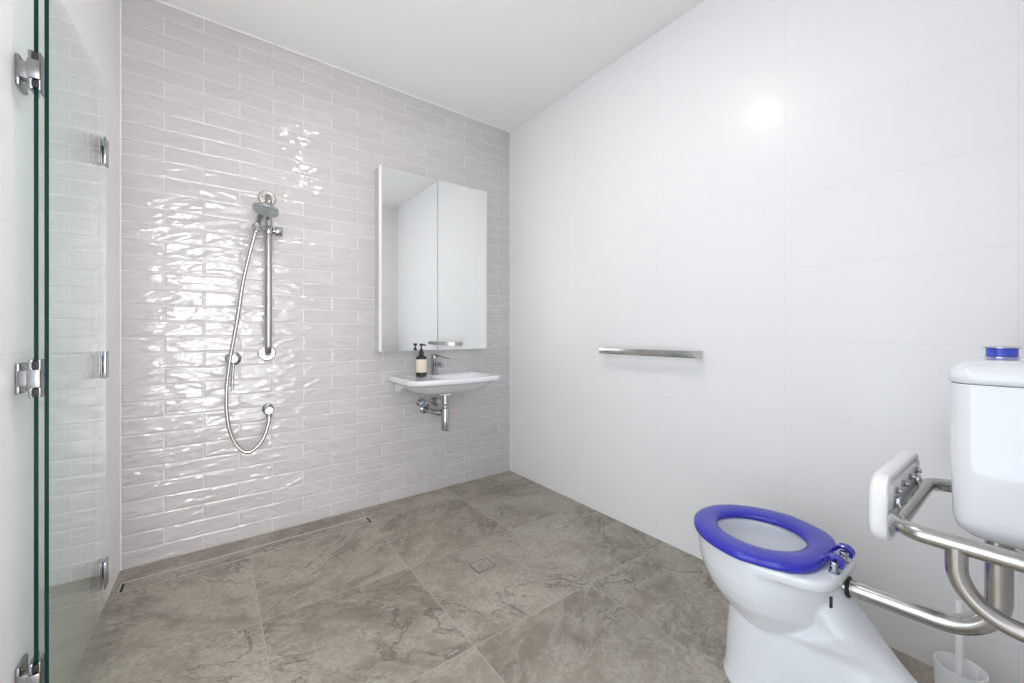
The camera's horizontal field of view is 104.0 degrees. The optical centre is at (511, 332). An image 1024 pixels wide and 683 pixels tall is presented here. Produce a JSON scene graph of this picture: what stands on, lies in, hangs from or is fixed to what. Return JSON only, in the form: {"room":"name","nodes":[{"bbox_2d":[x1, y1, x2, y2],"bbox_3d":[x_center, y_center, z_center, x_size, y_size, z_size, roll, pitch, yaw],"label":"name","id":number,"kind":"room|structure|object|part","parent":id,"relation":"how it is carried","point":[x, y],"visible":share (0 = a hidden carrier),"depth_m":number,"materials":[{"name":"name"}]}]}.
{"room":"accessible bathroom","nodes":[
{"label":"accessible bathroom","id":0,"kind":"room"},
{"bbox_2d":[0,0,119,682],"bbox_3d":[-1.063,-0.253,0.698,0.120,2.705,2.753,0,0,-36],"label":"wall","id":1,"kind":"structure","parent":0,"point":[84,35],"depth_m":1.19,"materials":[{"name":"white tile"}]},
{"bbox_2d":[15,0,108,682],"bbox_3d":[-1.270,0.117,1.149,0.061,1.935,0.544,0,0,-34],"label":"screen","id":2,"kind":"object","parent":1,"relation":"attached to","point":[32,376],"visible":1,"depth_m":0.95,"materials":[{"name":"clear glass"}]},
{"bbox_3d":[-1.267,0.115,1.152,0.007,1.930,0.519,0,0,-35],"label":"glass panel","id":3,"kind":"part","parent":2,"relation":"part of","materials":[{"name":"glass"}]},
{"bbox_3d":[-1.252,0.117,1.163,0.007,1.935,0.519,0,0,-35],"label":"glass panel","id":4,"kind":"part","parent":2,"relation":"part of","materials":[{"name":"glass"}]},
{"bbox_2d":[122,0,509,569],"bbox_3d":[-0.970,-0.253,2.557,2.600,2.705,0.120,0,0,-37],"label":"wall","id":5,"kind":"structure","parent":0,"point":[215,117],"depth_m":2.21,"materials":[{"name":"tile"}]},
{"bbox_2d":[120,0,121,570],"bbox_3d":[-1.811,-0.253,1.852,0.006,2.705,0.006,0,0,-37],"label":"trim","id":6,"kind":"structure","parent":5,"relation":"attached to","point":[120,0],"depth_m":1.85,"materials":[{"name":"silver metal"}]},
{"bbox_2d":[225,352,241,390],"bbox_3d":[-1.458,0.200,2.093,0.072,0.201,0.042,0,0,-37],"label":"shower mixer","id":7,"kind":"object","parent":5,"relation":"attached to","point":[236,359],"visible":0.75,"depth_m":2.08,"materials":[{"name":"metal"}]},
{"bbox_3d":[-1.454,0.222,2.083,0.014,0.156,0.025,0,0,-11],"label":"lever","id":8,"kind":"part","parent":7,"relation":"part of","materials":[{"name":"metal"}]},
{"bbox_3d":[-1.459,0.135,2.095,0.072,0.072,0.036,0,0,-37],"label":"plate","id":9,"kind":"part","parent":7,"relation":"part of","materials":[{"name":"metal"}]},
{"bbox_2d":[252,190,282,360],"bbox_3d":[-1.305,-0.315,2.133,0.144,0.936,0.160,0,0,-37],"label":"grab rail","id":10,"kind":"object","parent":5,"relation":"attached to","point":[267,352],"visible":0.97,"depth_m":2.13,"materials":[{"name":"metal"}]},
{"bbox_2d":[224,202,278,453],"bbox_3d":[-1.323,-0.016,2.041,0.232,1.291,0.173,0,0,-37],"label":"shower","id":11,"kind":"object","parent":10,"relation":"attached to","point":[262,209],"visible":0.98,"depth_m":2.04,"materials":[{"name":"silver metal"}]},
{"bbox_3d":[-1.303,-0.586,2.068,0.081,0.152,0.062,0,0,42],"label":"handle","id":12,"kind":"part","parent":11,"relation":"part of","materials":[{"name":"silver metal"}]},
{"bbox_3d":[-1.321,-0.315,2.166,0.033,0.883,0.084,0,0,-37],"label":"rail","id":13,"kind":"part","parent":10,"relation":"part of","materials":[{"name":"metal"}]},
{"bbox_3d":[-1.273,-0.549,2.169,0.049,0.051,0.051,0,0,-37],"label":"knob","id":14,"kind":"part","parent":10,"relation":"part of","materials":[{"name":"silver metal"}]},
{"bbox_2d":[262,403,273,416],"bbox_3d":[-1.322,0.421,2.171,0.056,0.066,0.078,0,0,-37],"label":"outlet","id":15,"kind":"object","parent":5,"relation":"attached to","point":[268,408],"visible":1,"depth_m":2.15,"materials":[{"name":"metal"}]},
{"bbox_2d":[154,0,509,132],"bbox_3d":[-0.911,-1.601,2.522,2.233,0.008,0.006,0,0,-37],"label":"trim","id":16,"kind":"structure","parent":5,"relation":"attached to","point":[164,3],"depth_m":2.33,"materials":[{"name":"white paint"}]},
{"bbox_2d":[416,394,426,407],"bbox_3d":[-0.610,0.418,2.709,0.058,0.173,0.066,0,0,-37],"label":"valve","id":17,"kind":"object","parent":5,"relation":"attached to","point":[422,403],"visible":0.95,"depth_m":2.69,"materials":[{"name":"silver metal"}]},
{"bbox_2d":[375,165,486,351],"bbox_3d":[-0.532,-0.463,2.748,0.792,1.158,0.098,0,0,-37],"label":"upper cabinet","id":18,"kind":"object","parent":5,"relation":"attached to","point":[431,234],"visible":1,"depth_m":2.67,"materials":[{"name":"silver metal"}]},
{"bbox_3d":[-0.659,-0.463,2.600,0.378,1.154,0.010,0,0,-37],"label":"door","id":19,"kind":"part","parent":18,"relation":"part of","materials":[{"name":"silver mirror"}]},
{"bbox_3d":[-0.354,-0.463,2.828,0.378,1.154,0.010,0,0,-37],"label":"door","id":20,"kind":"part","parent":18,"relation":"part of","materials":[{"name":"silver mirror"}]},
{"bbox_2d":[430,395,440,405],"bbox_3d":[-0.528,0.438,2.770,0.058,0.134,0.066,0,0,-37],"label":"valve","id":21,"kind":"object","parent":5,"relation":"attached to","point":[435,401],"visible":0.93,"depth_m":2.75,"materials":[{"name":"silver metal"}]},
{"bbox_2d":[389,371,499,395],"bbox_3d":[-0.422,0.344,2.636,0.650,0.125,0.407,0,0,-37],"label":"washbasin","id":22,"kind":"object","parent":5,"relation":"attached to","point":[443,384],"visible":1,"depth_m":2.52,"materials":[{"name":"white ceramic"}]},
{"bbox_2d":[416,344,426,376],"bbox_3d":[-0.587,0.175,2.587,0.070,0.213,0.070,0,0,-11],"label":"soap bottle","id":23,"kind":"object","parent":22,"relation":"on","point":[421,360],"visible":1,"depth_m":2.56,"materials":[{"name":"black plastic"}]},
{"bbox_2d":[420,396,448,430],"bbox_3d":[-0.520,0.524,2.682,0.238,0.236,0.080,0,0,39],"label":"trap","id":24,"kind":"object","parent":22,"relation":"attached to","point":[444,412],"visible":0.94,"depth_m":2.62,"materials":[{"name":"silver metal"}]},
{"bbox_3d":[-0.529,0.525,2.680,0.213,0.046,0.067,0,0,37],"label":"outlet arm","id":25,"kind":"part","parent":24,"relation":"part of","materials":[{"name":"silver metal"}]},
{"bbox_2d":[431,354,449,374],"bbox_3d":[-0.478,0.213,2.658,0.050,0.138,0.216,0,0,-37],"label":"mixer","id":26,"kind":"object","parent":22,"relation":"on","point":[434,358],"visible":1,"depth_m":2.70,"materials":[{"name":"silver metal"}]},
{"bbox_3d":[-0.485,0.212,2.668,0.029,0.033,0.122,0,0,-37],"label":"spout","id":27,"kind":"part","parent":26,"relation":"part of","materials":[{"name":"silver metal"}]},
{"bbox_3d":[-0.465,0.157,2.653,0.020,0.025,0.191,0,0,-41],"label":"lever","id":28,"kind":"part","parent":26,"relation":"part of","materials":[{"name":"silver metal"}]},
{"bbox_2d":[510,132,510,470],"bbox_3d":[-0.013,-0.253,3.192,0.007,2.705,0.006,0,0,-37],"label":"trim","id":29,"kind":"structure","parent":5,"relation":"attached to","point":[510,132],"depth_m":3.19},
{"bbox_2d":[159,0,704,131],"bbox_3d":[-0.181,-1.665,1.431,2.660,0.120,2.910,0,0,-37],"label":"ceiling","id":30,"kind":"structure","parent":0,"point":[498,63],"depth_m":2.17,"materials":[{"name":"paint"}]},
{"bbox_2d":[70,471,933,682],"bbox_3d":[-0.222,1.160,0.901,3.320,0.120,3.630,0,0,-37],"label":"floor","id":31,"kind":"structure","parent":0,"point":[574,593],"depth_m":1.61,"materials":[{"name":"tile"}]},
{"bbox_2d":[117,517,372,593],"bbox_3d":[-1.261,1.099,2.037,1.065,0.003,0.090,0,0,-37],"label":"linear drain","id":32,"kind":"object","parent":31,"relation":"on","point":[203,565],"visible":1,"depth_m":1.97,"materials":[{"name":"metal"}]},
{"bbox_2d":[467,556,496,573],"bbox_3d":[-0.141,1.099,1.896,0.108,0.002,0.098,0,0,-37],"label":"floor drain","id":33,"kind":"object","parent":31,"relation":"on","point":[483,564],"depth_m":1.90,"materials":[{"name":"metal"}]},
{"bbox_2d":[694,504,917,682],"bbox_3d":[0.911,0.855,1.117,0.396,0.490,0.786,0,0,-37],"label":"toilet","id":34,"kind":"object","parent":31,"relation":"on","point":[791,619],"visible":0.98,"depth_m":1.12,"materials":[{"name":"white ceramic"}]},
{"bbox_3d":[0.787,0.636,1.283,0.397,0.026,0.374,0,0,-37],"label":"seat","id":35,"kind":"part","parent":34,"relation":"part of","materials":[{"name":"blue plastic"}]},
{"bbox_3d":[0.877,0.624,1.109,0.025,0.029,0.072,0,0,-37],"label":"hinge arm","id":36,"kind":"part","parent":34,"relation":"part of","materials":[{"name":"blue plastic"}]},
{"bbox_3d":[0.874,0.635,1.086,0.025,0.030,0.025,0,0,-37],"label":"hinge post","id":37,"kind":"part","parent":34,"relation":"part of","materials":[{"name":"silver metal"}]},
{"bbox_3d":[0.921,0.629,1.121,0.136,0.009,0.010,0,0,-37],"label":"hinge rod","id":38,"kind":"part","parent":34,"relation":"part of","materials":[{"name":"silver metal"}]},
{"bbox_3d":[0.948,0.624,1.161,0.025,0.029,0.072,0,0,-37],"label":"hinge arm","id":39,"kind":"part","parent":34,"relation":"part of","materials":[{"name":"blue plastic"}]},
{"bbox_3d":[0.942,0.635,1.136,0.025,0.030,0.025,0,0,-37],"label":"hinge post","id":40,"kind":"part","parent":34,"relation":"part of","materials":[{"name":"silver metal"}]},
{"bbox_2d":[933,651,988,682],"bbox_3d":[1.292,1.030,1.153,0.107,0.140,0.107,0,0,-37],"label":"toilet brush holder","id":41,"kind":"object","parent":31,"relation":"on","point":[944,662],"visible":0.97,"depth_m":1.16,"materials":[{"name":"white plastic"}]},
{"bbox_2d":[953,600,967,678],"bbox_3d":[1.288,0.926,1.150,0.068,0.317,0.068,0,0,-37],"label":"toilet brush","id":42,"kind":"object","parent":41,"relation":"in","point":[959,605],"visible":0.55,"depth_m":1.14,"materials":[{"name":"white plastic"}]},
{"bbox_3d":[1.283,0.924,1.146,0.018,0.312,0.018,0,0,-37],"label":"handle","id":43,"kind":"part","parent":42,"relation":"part of","materials":[{"name":"white plastic"}]},
{"bbox_2d":[511,0,1023,682],"bbox_3d":[0.857,-0.253,2.130,0.120,2.705,2.750,0,0,-37],"label":"wall","id":44,"kind":"structure","parent":0,"point":[822,201],"depth_m":1.66,"materials":[{"name":"white tile"}]},
{"bbox_2d":[599,347,702,357],"bbox_3d":[0.721,0.104,2.154,0.070,0.034,0.592,0,0,-37],"label":"towel rail","id":45,"kind":"object","parent":44,"relation":"attached to","point":[641,352],"visible":1,"depth_m":2.08,"materials":[{"name":"metal"}]},
{"bbox_3d":[0.673,-0.252,0.352,2.301,2.705,0.120,0,0,-37],"label":"wall","id":46,"kind":"structure","parent":0,"visible":0},
{"bbox_2d":[869,451,1023,642],"bbox_3d":[1.040,0.451,0.894,0.507,0.246,0.310,0,0,-37],"label":"toilet backrest","id":47,"kind":"object","parent":46,"relation":"attached to","point":[898,491],"visible":0.88,"depth_m":0.82,"materials":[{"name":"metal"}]},
{"bbox_3d":[0.994,0.382,1.016,0.288,0.060,0.010,0,0,-37],"label":"mount plate","id":48,"kind":"part","parent":47,"relation":"part of","materials":[{"name":"silver metal"}]},
{"bbox_3d":[1.051,0.410,0.880,0.460,0.033,0.272,0,0,-37],"label":"tube frame","id":49,"kind":"part","parent":47,"relation":"part of","materials":[{"name":"metal"}]},
{"bbox_2d":[949,346,1023,549],"bbox_3d":[1.101,0.220,0.862,0.408,0.380,0.184,0,0,-37],"label":"cistern","id":50,"kind":"object","parent":46,"relation":"attached to","point":[987,391],"visible":1,"depth_m":0.77,"materials":[{"name":"white ceramic"}]},
{"bbox_2d":[842,540,1013,635],"bbox_3d":[1.002,0.560,0.995,0.055,0.330,0.308,0,0,-37],"label":"pipe","id":51,"kind":"object","parent":50,"relation":"attached to","point":[998,580],"visible":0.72,"depth_m":0.93,"materials":[{"name":"metal"}]},
{"bbox_3d":[1.101,0.077,0.862,0.408,0.047,0.184,0,0,-37],"label":"lid","id":52,"kind":"part","parent":50,"relation":"part of","materials":[{"name":"white ceramic"}]}
]}

